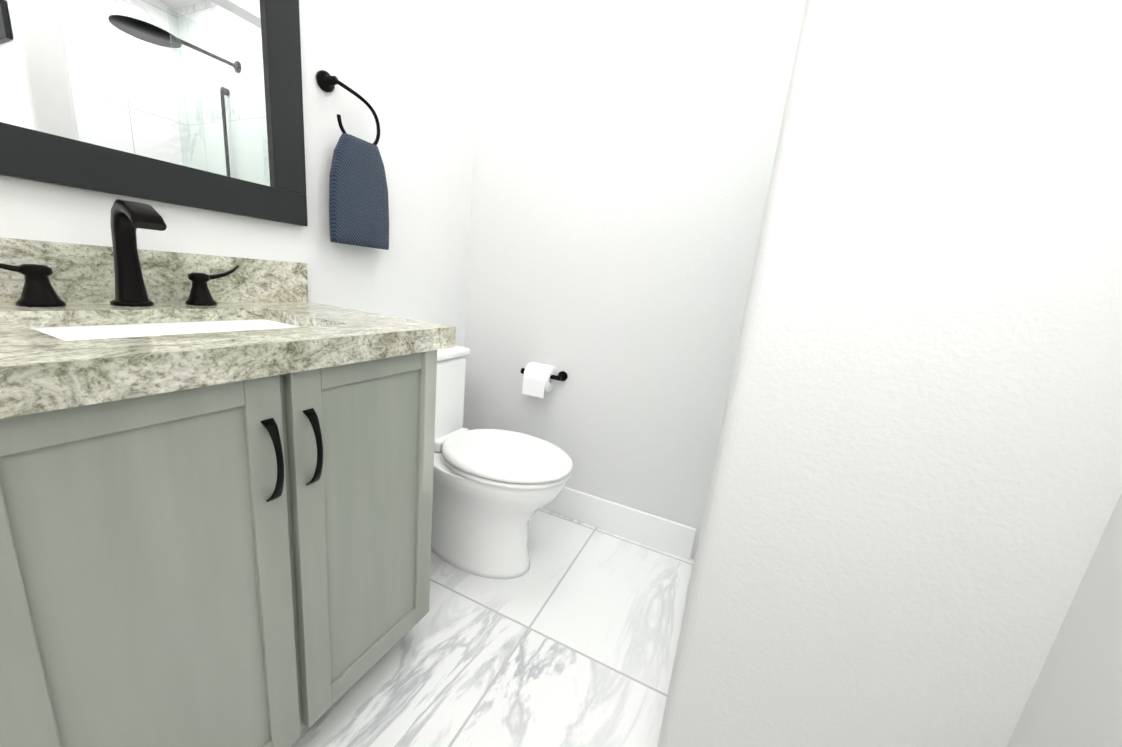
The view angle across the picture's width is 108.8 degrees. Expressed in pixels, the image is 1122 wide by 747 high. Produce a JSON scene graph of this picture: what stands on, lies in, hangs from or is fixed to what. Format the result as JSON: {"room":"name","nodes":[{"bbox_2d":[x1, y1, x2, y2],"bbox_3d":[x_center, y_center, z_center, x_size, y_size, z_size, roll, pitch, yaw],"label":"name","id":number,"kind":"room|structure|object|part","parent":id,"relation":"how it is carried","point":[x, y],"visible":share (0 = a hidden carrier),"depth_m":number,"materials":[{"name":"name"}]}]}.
{"room":"bathroom","nodes":[
{"label":"bathroom","id":0,"kind":"room"},
{"bbox_2d":[0,237,311,302],"bbox_3d":[-1.202,-0.102,0.262,0.020,0.112,2.100,11,14,23],"label":"backsplash","id":1,"kind":"structure","parent":0,"relation":"attached to","point":[265,281],"depth_m":0.97,"materials":[{"name":"beige stone"}]},
{"bbox_2d":[0,0,480,346],"bbox_3d":[-1.083,-0.411,0.579,0.120,2.440,3.146,11,14,23],"label":"wall","id":2,"kind":"structure","parent":0,"point":[406,70],"depth_m":1.34,"materials":[{"name":"white paint"}]},
{"bbox_2d":[0,0,307,225],"bbox_3d":[-0.883,-0.778,0.684,0.024,0.865,0.870,11,14,23],"label":"mirror","id":3,"kind":"object","parent":2,"relation":"attached to","point":[198,104],"visible":0.98,"depth_m":0.85,"materials":[{"name":"black mirror"}]},
{"bbox_2d":[316,70,388,249],"bbox_3d":[-0.640,-0.645,1.262,0.062,0.469,0.216,11,14,23],"label":"towel ring","id":4,"kind":"object","parent":2,"relation":"attached to","point":[358,204],"visible":1,"depth_m":1.24,"materials":[{"name":"blue fabric"}]},
{"bbox_2d":[329,133,388,249],"bbox_3d":[-0.635,-0.568,1.275,0.036,0.314,0.215,11,14,23],"label":"towel","id":5,"kind":"object","parent":4,"relation":"hanging from","point":[358,189],"depth_m":1.25,"materials":[{"name":"blue fabric"}]},
{"bbox_2d":[290,507,693,746],"bbox_3d":[-0.420,0.970,0.519,1.865,0.080,3.146,11,14,23],"label":"floor","id":6,"kind":"structure","parent":0,"point":[570,638],"depth_m":1.15,"materials":[{"name":"tile"}]},
{"bbox_2d":[0,331,455,746],"bbox_3d":[-1.004,0.466,0.261,0.586,0.896,2.120,11,14,23],"label":"bathroom vanity","id":7,"kind":"object","parent":6,"relation":"on","point":[216,487],"depth_m":0.61,"materials":[{"name":"grey wood"}]},
{"bbox_2d":[0,303,455,378],"bbox_3d":[-0.963,0.017,0.161,0.574,0.027,2.120,11,14,23],"label":"countertop","id":8,"kind":"structure","parent":7,"relation":"on","point":[29,348],"depth_m":0.65,"materials":[{"name":"beige stone"}]},
{"bbox_2d":[0,199,243,314],"bbox_3d":[-0.832,-0.231,0.786,0.150,0.202,0.396,11,14,23],"label":"faucet","id":9,"kind":"object","parent":8,"relation":"on","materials":[{"name":"black metal"}]},
{"bbox_2d":[36,311,299,334],"bbox_3d":[-0.685,-0.008,0.764,0.324,0.160,0.423,11,14,23],"label":"sink","id":10,"kind":"object","parent":8,"relation":"in","point":[91,324],"depth_m":0.81,"materials":[{"name":"white ceramic"}]},
{"bbox_2d":[431,345,572,578],"bbox_3d":[-0.328,0.324,1.508,0.775,0.752,0.404,11,14,23],"label":"toilet","id":11,"kind":"object","parent":6,"relation":"on","point":[494,490],"visible":0.69,"depth_m":1.43,"materials":[{"name":"white ceramic"}]},
{"bbox_3d":[-0.204,0.295,1.450,0.516,0.046,0.378,11,14,23],"label":"seat","id":12,"kind":"part","parent":11,"relation":"part of","materials":[{"name":"white plastic"}]},
{"bbox_2d":[463,0,805,559],"bbox_3d":[0.698,-0.425,1.436,2.425,2.440,0.120,11,14,23],"label":"wall","id":13,"kind":"structure","parent":0,"point":[624,153],"depth_m":1.58,"materials":[{"name":"white paint"}]},
{"bbox_2d":[520,362,567,397],"bbox_3d":[-0.086,0.024,1.755,0.201,0.132,0.115,11,14,23],"label":"toilet paper holder","id":14,"kind":"object","parent":13,"relation":"attached to","point":[539,379],"visible":1,"depth_m":1.72,"materials":[{"name":"white paper"}]},
{"bbox_2d":[541,487,695,559],"bbox_3d":[0.001,0.590,1.871,1.195,0.140,0.014,11,14,23],"label":"baseboard","id":15,"kind":"structure","parent":13,"relation":"attached to","point":[669,536],"depth_m":1.74,"materials":[{"name":"white wood"}]},
{"bbox_2d":[657,0,1121,746],"bbox_3d":[0.847,-0.160,0.345,1.210,2.440,0.120,11,14,23],"label":"wall","id":16,"kind":"structure","parent":0,"point":[915,490],"depth_m":0.50,"materials":[{"name":"white paint"}]},
{"bbox_2d":[1007,492,1121,746],"bbox_3d":[0.498,-0.097,-0.090,0.120,2.440,0.970,11,14,23],"label":"wall","id":17,"kind":"structure","parent":0,"point":[1074,699],"depth_m":0.44,"materials":[{"name":"white paint"}]}
]}

